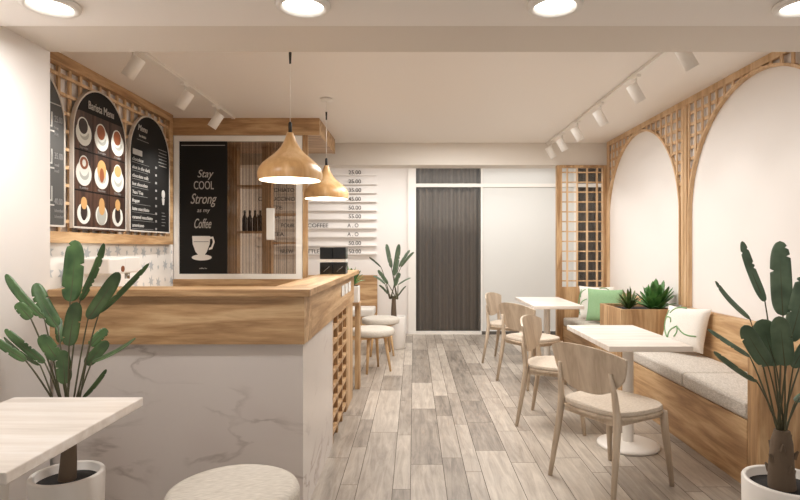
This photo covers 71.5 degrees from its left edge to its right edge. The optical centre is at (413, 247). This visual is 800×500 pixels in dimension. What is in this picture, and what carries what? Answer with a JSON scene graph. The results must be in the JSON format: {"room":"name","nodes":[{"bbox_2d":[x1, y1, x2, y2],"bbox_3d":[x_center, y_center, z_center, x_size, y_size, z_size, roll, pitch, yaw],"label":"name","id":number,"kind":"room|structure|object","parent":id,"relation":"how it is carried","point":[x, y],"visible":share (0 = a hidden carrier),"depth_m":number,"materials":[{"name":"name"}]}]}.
{"room":"cafe","nodes":[
{"label":"cafe","id":0,"kind":"room"},
{"bbox_2d":[0,26,49,499],"bbox_3d":[-1.905,0.188,0.580,0.190,2.325,4.360,0,0,0],"label":"wall","id":1,"kind":"structure","parent":0,"point":[24,65],"depth_m":2.56,"materials":[{"name":"white paint"}]},
{"bbox_2d":[50,63,257,285],"bbox_3d":[-2.560,0.013,5.850,0.200,2.675,6.300,0,0,0],"label":"wall","id":2,"kind":"structure","parent":0,"point":[248,176],"depth_m":7.92,"materials":[{"name":"white paint"}]},
{"bbox_2d":[50,52,172,243],"bbox_3d":[-2.429,-0.679,4.155,0.060,1.289,2.750,0,0,0],"label":"lattice panel","id":3,"kind":"object","parent":2,"relation":"attached to","point":[58,59],"visible":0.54,"depth_m":4.40,"materials":[{"name":"brown wood"}]},
{"bbox_2d":[50,76,65,226],"bbox_3d":[-2.399,-0.666,3.440,0.026,1.048,0.720,0,0,0],"label":"menu board","id":4,"kind":"object","parent":3,"relation":"attached to","point":[57,116],"visible":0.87,"depth_m":3.72,"materials":[{"name":"grey"}]},
{"bbox_2d":[69,91,125,231],"bbox_3d":[-2.399,-0.660,4.245,0.026,1.060,0.720,0,0,0],"label":"menu board","id":5,"kind":"object","parent":3,"relation":"attached to","point":[97,137],"visible":1,"depth_m":4.18,"materials":[{"name":"black"}]},
{"bbox_2d":[74,190,92,230],"bbox_3d":[-2.388,-0.269,4.015,0.004,0.278,0.220,0,0,0],"label":"picture","id":6,"kind":"object","parent":5,"relation":"attached to","point":[83,199],"depth_m":4.01,"materials":[{"name":"brown paper"}]},
{"bbox_2d":[74,149,92,190],"bbox_3d":[-2.388,-0.559,4.015,0.005,0.278,0.220,0,0,0],"label":"picture","id":7,"kind":"object","parent":5,"relation":"on","point":[83,158],"depth_m":4.01,"materials":[{"name":"brown"}]},
{"bbox_2d":[74,110,92,151],"bbox_3d":[-2.388,-0.849,4.015,0.004,0.278,0.220,0,0,0],"label":"picture","id":8,"kind":"object","parent":5,"relation":"on","point":[83,119],"depth_m":4.01,"materials":[{"name":"brown paper"}]},
{"bbox_2d":[93,193,109,230],"bbox_3d":[-2.388,-0.269,4.243,0.005,0.278,0.220,0,0,0],"label":"picture","id":9,"kind":"object","parent":5,"relation":"attached to","point":[101,201],"depth_m":4.24,"materials":[{"name":"brown paper"}]},
{"bbox_2d":[93,154,109,193],"bbox_3d":[-2.388,-0.559,4.243,0.005,0.278,0.220,0,0,0],"label":"picture","id":10,"kind":"object","parent":5,"relation":"on","point":[101,162],"depth_m":4.24,"materials":[{"name":"brown"}]},
{"bbox_2d":[93,115,109,156],"bbox_3d":[-2.388,-0.849,4.243,0.004,0.278,0.220,0,0,0],"label":"picture","id":11,"kind":"object","parent":5,"relation":"on","point":[101,124],"depth_m":4.24,"materials":[{"name":"brown paper"}]},
{"bbox_2d":[110,196,124,231],"bbox_3d":[-2.388,-0.269,4.472,0.004,0.278,0.220,0,0,0],"label":"picture","id":12,"kind":"object","parent":5,"relation":"attached to","point":[117,203],"depth_m":4.47,"materials":[{"name":"brown paper"}]},
{"bbox_2d":[110,159,124,196],"bbox_3d":[-2.388,-0.559,4.472,0.004,0.278,0.220,0,0,0],"label":"picture","id":13,"kind":"object","parent":5,"relation":"on","point":[117,166],"depth_m":4.47,"materials":[{"name":"brown"}]},
{"bbox_2d":[110,122,124,161],"bbox_3d":[-2.388,-0.849,4.472,0.004,0.278,0.220,0,0,0],"label":"picture","id":14,"kind":"object","parent":5,"relation":"on","point":[117,132],"depth_m":4.47,"materials":[{"name":"brown"}]},
{"bbox_2d":[127,116,169,232],"bbox_3d":[-2.399,-0.666,5.043,0.026,1.048,0.765,0,0,0],"label":"menu board","id":15,"kind":"object","parent":3,"relation":"attached to","point":[148,159],"visible":1,"depth_m":4.98,"materials":[{"name":"black"}]},
{"bbox_2d":[132,139,166,229],"bbox_3d":[-2.389,-0.554,5.030,0.002,0.779,0.650,0,0,0],"label":"print","id":16,"kind":"object","parent":15,"relation":"attached to","point":[149,158],"depth_m":5.01,"materials":[{"name":"grey"}]},
{"bbox_2d":[50,243,173,288],"bbox_3d":[-2.453,0.183,4.219,0.011,0.434,2.878,0,0,0],"label":"tile panel","id":17,"kind":"object","parent":2,"relation":"attached to","point":[158,256],"visible":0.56,"depth_m":4.90,"materials":[{"name":"white tile"}]},
{"bbox_2d":[258,168,407,333],"bbox_3d":[0.320,0.013,8.875,5.960,2.675,0.250,0,0,0],"label":"wall","id":18,"kind":"structure","parent":0,"point":[391,188],"depth_m":8.75,"materials":[{"name":"white paint"}]},
{"bbox_2d":[257,170,376,254],"bbox_3d":[-1.540,-0.557,8.722,1.905,1.319,0.055,0,0,0],"label":"menu","id":19,"kind":"object","parent":18,"relation":"attached to","point":[349,174],"visible":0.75,"depth_m":8.69,"materials":[{"name":"white paint"}]},
{"bbox_2d":[408,168,600,333],"bbox_3d":[1.505,0.013,8.725,3.190,2.675,0.090,0,0,0],"label":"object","id":20,"kind":"structure","parent":18,"relation":"in","point":[518,205],"depth_m":8.72,"materials":[{"name":"white paint"}]},
{"bbox_2d":[482,331,555,334],"bbox_3d":[1.680,1.325,8.670,1.240,0.050,0.020,0,0,0],"label":"baseboard","id":21,"kind":"structure","parent":18,"relation":"attached to","point":[483,332],"depth_m":8.66,"materials":[{"name":"grey"}]},
{"bbox_2d":[0,0,799,25],"bbox_3d":[0.350,-1.175,0.388,4.700,0.450,3.975,0,0,0],"label":"ceiling","id":22,"kind":"structure","parent":0,"point":[94,12],"depth_m":2.24,"materials":[{"name":"white paint"}]},
{"bbox_2d":[17,0,81,18],"bbox_3d":[-1.410,-0.939,2.150,0.214,0.021,0.214,0,0,0],"label":"recessed light","id":23,"kind":"object","parent":22,"relation":"in","point":[59,9],"visible":1,"depth_m":2.17,"materials":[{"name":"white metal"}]},
{"bbox_2d":[26,0,72,12],"bbox_3d":[-1.410,-0.946,2.150,0.155,0.003,0.155,0,0,0],"label":"diffuser","id":24,"kind":"object","parent":23,"relation":"attached to","point":[35,6],"depth_m":2.16,"materials":[{"name":"white plastic"}]},
{"bbox_2d":[275,0,330,18],"bbox_3d":[-0.430,-0.939,2.150,0.214,0.021,0.214,0,0,0],"label":"recessed light","id":25,"kind":"object","parent":22,"relation":"in","point":[301,9],"visible":1,"depth_m":2.18,"materials":[{"name":"white metal"}]},
{"bbox_2d":[283,0,322,12],"bbox_3d":[-0.430,-0.946,2.150,0.155,0.003,0.155,0,0,0],"label":"diffuser","id":26,"kind":"object","parent":25,"relation":"attached to","point":[289,6],"depth_m":2.17,"materials":[{"name":"white plastic"}]},
{"bbox_2d":[527,0,583,18],"bbox_3d":[0.546,-0.939,2.150,0.214,0.021,0.214,0,0,0],"label":"recessed light","id":27,"kind":"object","parent":22,"relation":"in","point":[543,9],"visible":1,"depth_m":2.18,"materials":[{"name":"white metal"}]},
{"bbox_2d":[535,0,574,12],"bbox_3d":[0.546,-0.946,2.150,0.155,0.003,0.155,0,0,0],"label":"diffuser","id":28,"kind":"object","parent":27,"relation":"attached to","point":[541,6],"depth_m":2.17,"materials":[{"name":"white plastic"}]},
{"bbox_2d":[771,0,799,18],"bbox_3d":[1.510,-0.939,2.150,0.214,0.021,0.214,0,0,0],"label":"recessed light","id":29,"kind":"object","parent":22,"relation":"in","point":[784,9],"visible":1,"depth_m":2.19,"materials":[{"name":"white metal"}]},
{"bbox_2d":[780,2,799,12],"bbox_3d":[1.510,-0.946,2.150,0.155,0.003,0.155,0,0,0],"label":"diffuser","id":30,"kind":"object","parent":29,"relation":"attached to","point":[789,7],"depth_m":2.18,"materials":[{"name":"white plastic"}]},
{"bbox_2d":[3,26,799,51],"bbox_3d":[0.000,-1.198,2.567,5.400,0.445,0.385,0,0,0],"label":"beam","id":31,"kind":"structure","parent":0,"point":[50,38],"depth_m":2.58,"materials":[{"name":"beige paint"}]},
{"bbox_2d":[60,52,770,142],"bbox_3d":[0.350,-1.375,5.880,6.100,0.100,6.240,0,0,0],"label":"ceiling","id":32,"kind":"structure","parent":0,"point":[378,97],"depth_m":4.61,"materials":[{"name":"white paint"}]},
{"bbox_2d":[140,52,234,118],"bbox_3d":[-1.820,-1.312,4.300,0.032,0.023,2.600,0,0,0],"label":"ceiling track","id":33,"kind":"object","parent":32,"relation":"attached to","point":[147,55],"visible":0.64,"depth_m":4.31,"materials":[{"name":"white metal"}]},
{"bbox_2d":[121,52,144,80],"bbox_3d":[-1.821,-1.194,3.600,0.147,0.214,0.100,0,0,0],"label":"track spotlight","id":34,"kind":"object","parent":33,"relation":"attached to","point":[135,64],"visible":0.85,"depth_m":3.57,"materials":[{"name":"white metal"}]},
{"bbox_2d":[175,82,193,110],"bbox_3d":[-1.821,-1.194,4.400,0.147,0.214,0.100,0,0,0],"label":"track spotlight","id":35,"kind":"object","parent":33,"relation":"attached to","point":[186,97],"visible":1,"depth_m":4.37,"materials":[{"name":"white metal"}]},
{"bbox_2d":[207,105,223,129],"bbox_3d":[-1.821,-1.194,5.100,0.147,0.214,0.100,0,0,0],"label":"track spotlight","id":36,"kind":"object","parent":33,"relation":"attached to","point":[217,117],"visible":1,"depth_m":5.07,"materials":[{"name":"white metal"}]},
{"bbox_2d":[173,118,334,153],"bbox_3d":[-1.712,-1.238,6.218,1.494,0.172,1.125,0,0,0],"label":"canopy","id":37,"kind":"object","parent":32,"relation":"attached to","point":[314,128],"visible":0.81,"depth_m":5.66,"materials":[{"name":"brown wood"}]},
{"bbox_2d":[257,52,322,183],"bbox_3d":[-0.763,-0.870,3.420,0.394,0.909,0.394,0,0,0],"label":"pendant lamp","id":38,"kind":"object","parent":32,"relation":"hanging from","point":[289,164],"visible":0.94,"depth_m":3.31,"materials":[{"name":"brown wood"}]},
{"bbox_2d":[288,122,291,131],"bbox_3d":[-0.763,-0.744,3.420,0.022,0.066,0.021,0,0,0],"label":"socket","id":39,"kind":"object","parent":38,"relation":"attached to","point":[289,124],"depth_m":3.41,"materials":[{"name":"black metal"}]},
{"bbox_2d":[304,97,348,200],"bbox_3d":[-0.777,-0.879,4.920,0.394,0.889,0.394,0,0,0],"label":"pendant lamp","id":40,"kind":"object","parent":32,"relation":"hanging from","point":[329,188],"visible":0.89,"depth_m":4.82,"materials":[{"name":"brown wood"}]},
{"bbox_2d":[416,168,479,330],"bbox_3d":[0.535,0.010,8.843,1.030,2.640,0.100,0,0,0],"label":"curtain","id":41,"kind":"object","parent":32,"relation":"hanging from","point":[447,219],"visible":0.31,"depth_m":8.84,"materials":[{"name":"grey fabric"}]},
{"bbox_2d":[578,168,600,286],"bbox_3d":[2.812,0.010,8.842,0.515,2.640,0.099,0,0,0],"label":"curtain","id":42,"kind":"object","parent":32,"relation":"hanging from","point":[581,176],"visible":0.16,"depth_m":8.84,"materials":[{"name":"grey fabric"}]},
{"bbox_2d":[546,52,668,144],"bbox_3d":[1.680,-1.312,4.990,0.032,0.023,3.980,0,0,0],"label":"ceiling track","id":43,"kind":"object","parent":32,"relation":"attached to","point":[660,55],"visible":0.64,"depth_m":4.61,"materials":[{"name":"white metal"}]},
{"bbox_2d":[545,141,556,158],"bbox_3d":[1.681,-1.194,6.800,0.143,0.214,0.100,0,0,0],"label":"track spotlight","id":44,"kind":"object","parent":43,"relation":"attached to","point":[549,150],"visible":1,"depth_m":6.76,"materials":[{"name":"white metal"}]},
{"bbox_2d":[556,133,567,151],"bbox_3d":[1.681,-1.194,6.300,0.143,0.214,0.100,0,0,0],"label":"track spotlight","id":45,"kind":"object","parent":43,"relation":"attached to","point":[560,142],"visible":1,"depth_m":6.26,"materials":[{"name":"white metal"}]},
{"bbox_2d":[571,120,584,141],"bbox_3d":[1.681,-1.194,5.700,0.143,0.214,0.100,0,0,0],"label":"track spotlight","id":46,"kind":"object","parent":43,"relation":"attached to","point":[576,132],"visible":1,"depth_m":5.67,"materials":[{"name":"white metal"}]},
{"bbox_2d":[593,102,608,126],"bbox_3d":[1.681,-1.194,5.000,0.143,0.214,0.100,0,0,0],"label":"track spotlight","id":47,"kind":"object","parent":43,"relation":"attached to","point":[599,116],"visible":1,"depth_m":4.96,"materials":[{"name":"white metal"}]},
{"bbox_2d":[626,74,645,104],"bbox_3d":[1.681,-1.194,4.200,0.143,0.214,0.100,0,0,0],"label":"track spotlight","id":48,"kind":"object","parent":43,"relation":"attached to","point":[634,90],"visible":1,"depth_m":4.17,"materials":[{"name":"white metal"}]},
{"bbox_2d":[674,52,698,71],"bbox_3d":[1.681,-1.194,3.420,0.143,0.214,0.100,0,0,0],"label":"track spotlight","id":49,"kind":"object","parent":43,"relation":"attached to","point":[688,61],"visible":0.52,"depth_m":3.39,"materials":[{"name":"white metal"}]},
{"bbox_2d":[240,143,606,167],"bbox_3d":[0.370,-1.186,7.150,5.660,0.278,0.300,0,0,0],"label":"beam","id":50,"kind":"structure","parent":0,"point":[347,155],"depth_m":7.00,"materials":[{"name":"beige paint"}]},
{"bbox_2d":[310,334,740,499],"bbox_3d":[0.374,1.390,3.700,6.148,0.080,10.600,0,0,0],"label":"floor","id":51,"kind":"structure","parent":0,"point":[439,425],"depth_m":3.85,"materials":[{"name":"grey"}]},
{"bbox_2d":[50,361,52,465],"bbox_3d":[-2.159,0.875,4.235,0.577,0.950,2.570,0,0,0],"label":"wall","id":52,"kind":"structure","parent":51,"relation":"on","point":[51,362],"depth_m":2.95,"materials":[{"name":"white paint"}]},
{"bbox_2d":[80,256,139,285],"bbox_3d":[-2.248,0.232,4.065,0.304,0.334,0.470,0,0,0],"label":"coffee machine","id":53,"kind":"object","parent":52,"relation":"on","point":[110,265],"visible":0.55,"depth_m":3.97,"materials":[{"name":"white paint"}]},
{"bbox_2d":[26,460,105,499],"bbox_3d":[-1.437,1.139,2.300,0.278,0.419,0.278,0,0,0],"label":"flower pot","id":54,"kind":"object","parent":51,"relation":"on","point":[89,484],"visible":0.88,"depth_m":2.26,"materials":[{"name":"white ceramic"}]},
{"bbox_2d":[0,240,148,482],"bbox_3d":[-1.428,0.462,2.353,0.660,0.996,0.211,0,0,0],"label":"potted plant","id":55,"kind":"object","parent":54,"relation":"on","point":[73,272],"visible":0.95,"depth_m":2.31,"materials":[{"name":"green plant"}]},
{"bbox_2d":[0,397,142,499],"bbox_3d":[-1.350,0.975,1.859,0.520,0.750,0.753,0,0,0],"label":"cafe table","id":56,"kind":"object","parent":51,"relation":"on","point":[33,430],"visible":1,"depth_m":1.90,"materials":[{"name":"white wood"}]},
{"bbox_2d":[47,270,358,499],"bbox_3d":[-1.162,0.777,3.967,1.296,1.145,2.465,0,0,0],"label":"counter","id":57,"kind":"object","parent":51,"relation":"on","point":[223,376],"depth_m":2.79,"materials":[{"name":"stone"}]},
{"bbox_2d":[320,247,347,273],"bbox_3d":[-0.633,0.099,4.393,0.203,0.210,0.134,0,0,0],"label":"display case","id":58,"kind":"object","parent":57,"relation":"on","point":[333,260],"visible":1,"depth_m":4.33,"materials":[{"name":"black glass"}]},
{"bbox_2d":[320,259,347,261],"bbox_3d":[-0.633,0.099,4.395,0.203,0.024,0.120,0,0,0],"label":"shelf","id":59,"kind":"object","parent":58,"relation":"attached to","point":[321,260],"depth_m":4.34,"materials":[{"name":"white paint"}]},
{"bbox_2d":[341,285,344,295],"bbox_3d":[-0.542,0.325,4.240,0.005,0.080,0.150,0,0,0],"label":"switch plate","id":60,"kind":"object","parent":57,"relation":"attached to","point":[342,286],"depth_m":4.23,"materials":[{"name":"white paint"}]},
{"bbox_2d":[345,283,347,293],"bbox_3d":[-0.542,0.325,4.450,0.005,0.080,0.150,0,0,0],"label":"switch plate","id":61,"kind":"object","parent":57,"relation":"attached to","point":[346,284],"depth_m":4.43,"materials":[{"name":"white paint"}]},
{"bbox_2d":[348,281,350,291],"bbox_3d":[-0.542,0.325,4.660,0.005,0.080,0.150,0,0,0],"label":"switch plate","id":62,"kind":"object","parent":57,"relation":"attached to","point":[349,282],"depth_m":4.64,"materials":[{"name":"white paint"}]},
{"bbox_2d":[164,464,299,499],"bbox_3d":[-0.665,1.113,2.045,0.480,0.479,0.480,0,0,-17],"label":"stool","id":63,"kind":"object","parent":51,"relation":"on","point":[242,481],"visible":1,"depth_m":2.05,"materials":[{"name":"fabric"}]},
{"bbox_2d":[173,135,307,285],"bbox_3d":[-1.770,0.100,5.713,1.376,2.500,0.105,0,0,0],"label":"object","id":64,"kind":"structure","parent":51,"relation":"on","point":[200,162],"depth_m":5.68,"materials":[{"name":"white paint"}]},
{"bbox_2d":[228,147,295,273],"bbox_3d":[-1.705,0.100,6.450,0.892,2.500,0.200,0,0,0],"label":"shelf unit","id":65,"kind":"object","parent":51,"relation":"on","point":[234,186],"visible":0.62,"depth_m":6.35,"materials":[{"name":"brown wood"}]},
{"bbox_2d":[242,210,246,230],"bbox_3d":[-1.962,-0.316,6.430,0.056,0.241,0.056,0,0,0],"label":"bottle","id":66,"kind":"object","parent":65,"relation":"on","point":[244,218],"visible":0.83,"depth_m":6.41,"materials":[{"name":"black glass"}]},
{"bbox_2d":[247,210,251,230],"bbox_3d":[-1.902,-0.316,6.430,0.056,0.241,0.056,0,0,0],"label":"bottle","id":67,"kind":"object","parent":65,"relation":"on","point":[249,219],"visible":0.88,"depth_m":6.41,"materials":[{"name":"black glass"}]},
{"bbox_2d":[253,210,257,230],"bbox_3d":[-1.841,-0.316,6.430,0.056,0.241,0.056,0,0,0],"label":"bottle","id":68,"kind":"object","parent":65,"relation":"on","point":[255,219],"visible":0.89,"depth_m":6.41,"materials":[{"name":"black glass"}]},
{"bbox_2d":[258,210,261,230],"bbox_3d":[-1.780,-0.316,6.430,0.056,0.241,0.056,0,0,0],"label":"bottle","id":69,"kind":"object","parent":65,"relation":"on","point":[260,215],"visible":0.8,"depth_m":6.41,"materials":[{"name":"black glass"}]},
{"bbox_2d":[308,275,376,339],"bbox_3d":[-1.238,0.887,8.445,1.325,0.925,0.590,0,0,0],"label":"bench","id":70,"kind":"object","parent":51,"relation":"on","point":[368,286],"visible":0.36,"depth_m":8.66,"materials":[{"name":"brown wood"}]},
{"bbox_2d":[353,306,375,316],"bbox_3d":[-1.248,0.955,8.398,1.305,0.109,0.515,0,0,0],"label":"seat cushion","id":71,"kind":"object","parent":70,"relation":"on","point":[365,310],"visible":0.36,"depth_m":8.15,"materials":[{"name":"white fabric"}]},
{"bbox_2d":[353,301,360,388],"bbox_3d":[-0.620,0.935,5.350,0.200,0.830,0.200,0,0,0],"label":"plant stand","id":72,"kind":"object","parent":51,"relation":"on","point":[357,305],"visible":0.45,"depth_m":5.30,"materials":[{"name":"brown wood"}]},
{"bbox_2d":[353,285,359,302],"bbox_3d":[-0.601,0.440,5.350,0.148,0.158,0.140,0,0,0],"label":"flower pot","id":73,"kind":"object","parent":72,"relation":"on","point":[356,287],"visible":0.44,"depth_m":5.28,"materials":[{"name":"white ceramic"}]},
{"bbox_2d":[348,267,362,284],"bbox_3d":[-0.595,0.262,5.372,0.262,0.207,0.276,0,0,37],"label":"plant","id":74,"kind":"object","parent":73,"relation":"in","point":[356,279],"visible":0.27,"depth_m":5.33,"materials":[{"name":"green plant"}]},
{"bbox_2d":[353,325,394,374],"bbox_3d":[-0.455,1.113,6.120,0.480,0.479,0.480,0,0,-32],"label":"stool","id":75,"kind":"object","parent":51,"relation":"on","point":[368,332],"visible":0.84,"depth_m":5.97,"materials":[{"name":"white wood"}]},
{"bbox_2d":[362,315,398,356],"bbox_3d":[-0.425,1.113,7.050,0.480,0.479,0.480,0,0,-11],"label":"stool","id":76,"kind":"object","parent":51,"relation":"on","point":[387,320],"visible":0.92,"depth_m":6.90,"materials":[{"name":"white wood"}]},
{"bbox_2d":[387,315,405,348],"bbox_3d":[-0.243,1.135,7.500,0.270,0.429,0.270,0,0,0],"label":"flower pot","id":77,"kind":"object","parent":51,"relation":"on","point":[399,337],"visible":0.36,"depth_m":7.38,"materials":[{"name":"white ceramic"}]},
{"bbox_2d":[369,244,413,316],"bbox_3d":[-0.306,0.446,7.498,0.615,1.003,0.212,0,0,0],"label":"potted plant","id":78,"kind":"object","parent":77,"relation":"on","point":[404,260],"visible":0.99,"depth_m":7.50,"materials":[{"name":"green plant"}]},
{"bbox_2d":[481,292,522,362],"bbox_3d":[1.129,0.946,6.605,0.524,0.813,0.545,0,0,27],"label":"dining chair","id":79,"kind":"object","parent":51,"relation":"on","point":[493,300],"visible":0.64,"depth_m":6.60,"materials":[{"name":"brown wood"}]},
{"bbox_2d":[496,302,566,390],"bbox_3d":[1.175,0.946,5.564,0.524,0.813,0.545,0,0,-29],"label":"dining chair","id":80,"kind":"object","parent":51,"relation":"on","point":[511,313],"visible":0.69,"depth_m":5.46,"materials":[{"name":"brown wood"}]},
{"bbox_2d":[515,297,584,355],"bbox_3d":[1.502,0.975,6.270,0.525,0.750,1.060,0,0,0],"label":"cafe table","id":81,"kind":"object","parent":51,"relation":"on","point":[546,303],"visible":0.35,"depth_m":6.22,"materials":[{"name":"white wood"}]},
{"bbox_2d":[515,315,585,435],"bbox_3d":[1.105,0.946,4.305,0.524,0.813,0.545,0,0,27],"label":"dining chair","id":82,"kind":"object","parent":51,"relation":"on","point":[531,325],"visible":0.73,"depth_m":4.24,"materials":[{"name":"brown wood"}]},
{"bbox_2d":[556,165,606,340],"bbox_3d":[2.122,0.155,7.005,0.653,2.390,0.070,0,0,0],"label":"screen","id":83,"kind":"object","parent":51,"relation":"on","point":[571,294],"visible":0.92,"depth_m":6.99,"materials":[{"name":"brown wood"}]},
{"bbox_2d":[563,293,642,348],"bbox_3d":[2.158,0.935,6.275,0.575,0.830,1.380,0,0,0],"label":"bench","id":84,"kind":"object","parent":51,"relation":"on","point":[568,336],"visible":0.07,"depth_m":6.43,"materials":[{"name":"brown wood"}]},
{"bbox_2d":[564,318,599,326],"bbox_3d":[2.108,0.919,6.275,0.484,0.103,1.354,0,0,0],"label":"seat cushion","id":85,"kind":"object","parent":84,"relation":"on","point":[567,321],"visible":0.21,"depth_m":6.55,"materials":[{"name":"grey fabric"}]},
{"bbox_2d":[578,286,613,318],"bbox_3d":[2.162,0.654,6.601,0.407,0.395,0.142,0,0,26],"label":"pillow","id":86,"kind":"object","parent":85,"relation":"on","point":[583,296],"visible":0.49,"depth_m":6.62,"materials":[{"name":"white fabric"}]},
{"bbox_2d":[586,288,622,320],"bbox_3d":[2.185,0.658,6.370,0.402,0.373,0.168,0,0,32],"label":"pillow","id":87,"kind":"object","parent":85,"relation":"on","point":[595,296],"visible":0.65,"depth_m":6.35,"materials":[{"name":"green fabric"}]},
{"bbox_2d":[548,342,674,499],"bbox_3d":[1.140,0.946,3.219,0.524,0.813,0.545,0,0,-29],"label":"dining chair","id":88,"kind":"object","parent":51,"relation":"on","point":[598,374],"visible":1,"depth_m":3.09,"materials":[{"name":"brown wood"}]},
{"bbox_2d":[567,325,692,455],"bbox_3d":[1.448,0.975,3.853,0.515,0.750,0.935,0,0,0],"label":"cafe table","id":89,"kind":"object","parent":51,"relation":"on","point":[626,339],"visible":0.87,"depth_m":3.75,"materials":[{"name":"white wood"}]},
{"bbox_2d":[600,303,667,389],"bbox_3d":[2.111,0.953,5.293,0.487,0.795,0.565,0,0,0],"label":"planter box","id":90,"kind":"object","parent":51,"relation":"on","point":[652,320],"visible":0.33,"depth_m":5.01,"materials":[{"name":"brown wood"}]},
{"bbox_2d":[614,288,642,308],"bbox_3d":[2.089,0.477,5.360,0.258,0.222,0.286,0,0,29],"label":"plant","id":91,"kind":"object","parent":90,"relation":"on","point":[627,301],"visible":0.98,"depth_m":5.33,"materials":[{"name":"green plant"}]},
{"bbox_2d":[635,279,676,308],"bbox_3d":[2.249,0.436,5.188,0.386,0.304,0.343,0,0,-34],"label":"plant","id":92,"kind":"object","parent":90,"relation":"on","point":[655,297],"visible":0.92,"depth_m":5.13,"materials":[{"name":"green plant"}]},
{"bbox_2d":[634,306,799,482],"bbox_3d":[2.158,0.935,4.003,0.579,0.830,1.994,0,0,0],"label":"bench","id":93,"kind":"object","parent":51,"relation":"on","point":[732,442],"visible":0.36,"depth_m":3.48,"materials":[{"name":"brown wood"}]},
{"bbox_2d":[634,352,747,385],"bbox_3d":[2.108,0.919,4.430,0.484,0.103,1.114,0,0,0],"label":"seat cushion","id":94,"kind":"object","parent":93,"relation":"on","point":[670,365],"visible":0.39,"depth_m":4.21,"materials":[{"name":"grey fabric"}]},
{"bbox_2d":[663,305,711,353],"bbox_3d":[2.235,0.665,4.575,0.194,0.351,0.371,0,0,-33],"label":"pillow","id":95,"kind":"object","parent":94,"relation":"on","point":[685,325],"visible":0.92,"depth_m":4.50,"materials":[{"name":"white fabric"}]},
{"bbox_2d":[682,373,747,418],"bbox_3d":[2.108,0.919,3.495,0.484,0.103,0.744,0,0,0],"label":"seat cushion","id":96,"kind":"object","parent":93,"relation":"on","point":[729,391],"visible":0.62,"depth_m":3.51,"materials":[{"name":"grey fabric"}]},
{"bbox_2d":[741,465,799,499],"bbox_3d":[1.500,1.139,2.225,0.326,0.419,0.326,0,0,0],"label":"flower pot","id":97,"kind":"object","parent":51,"relation":"on","point":[754,486],"visible":0.7,"depth_m":2.22,"materials":[{"name":"white ceramic"}]},
{"bbox_2d":[707,241,799,491],"bbox_3d":[1.492,0.465,2.221,0.649,0.990,0.270,0,0,5],"label":"potted plant","id":98,"kind":"object","parent":97,"relation":"on","point":[768,343],"visible":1,"depth_m":2.19,"materials":[{"name":"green plant"}]},
{"bbox_2d":[610,52,799,321],"bbox_3d":[2.550,0.013,2.725,0.200,2.675,8.650,0,0,0],"label":"wall","id":99,"kind":"structure","parent":0,"point":[746,189],"depth_m":4.38,"materials":[{"name":"white paint"}]},
{"bbox_2d":[606,52,799,306],"bbox_3d":[2.431,-0.404,4.934,0.034,1.841,4.068,0,0,0],"label":"lattice panel","id":100,"kind":"object","parent":99,"relation":"attached to","point":[685,187],"visible":1,"depth_m":4.93,"materials":[{"name":"brown wood"}]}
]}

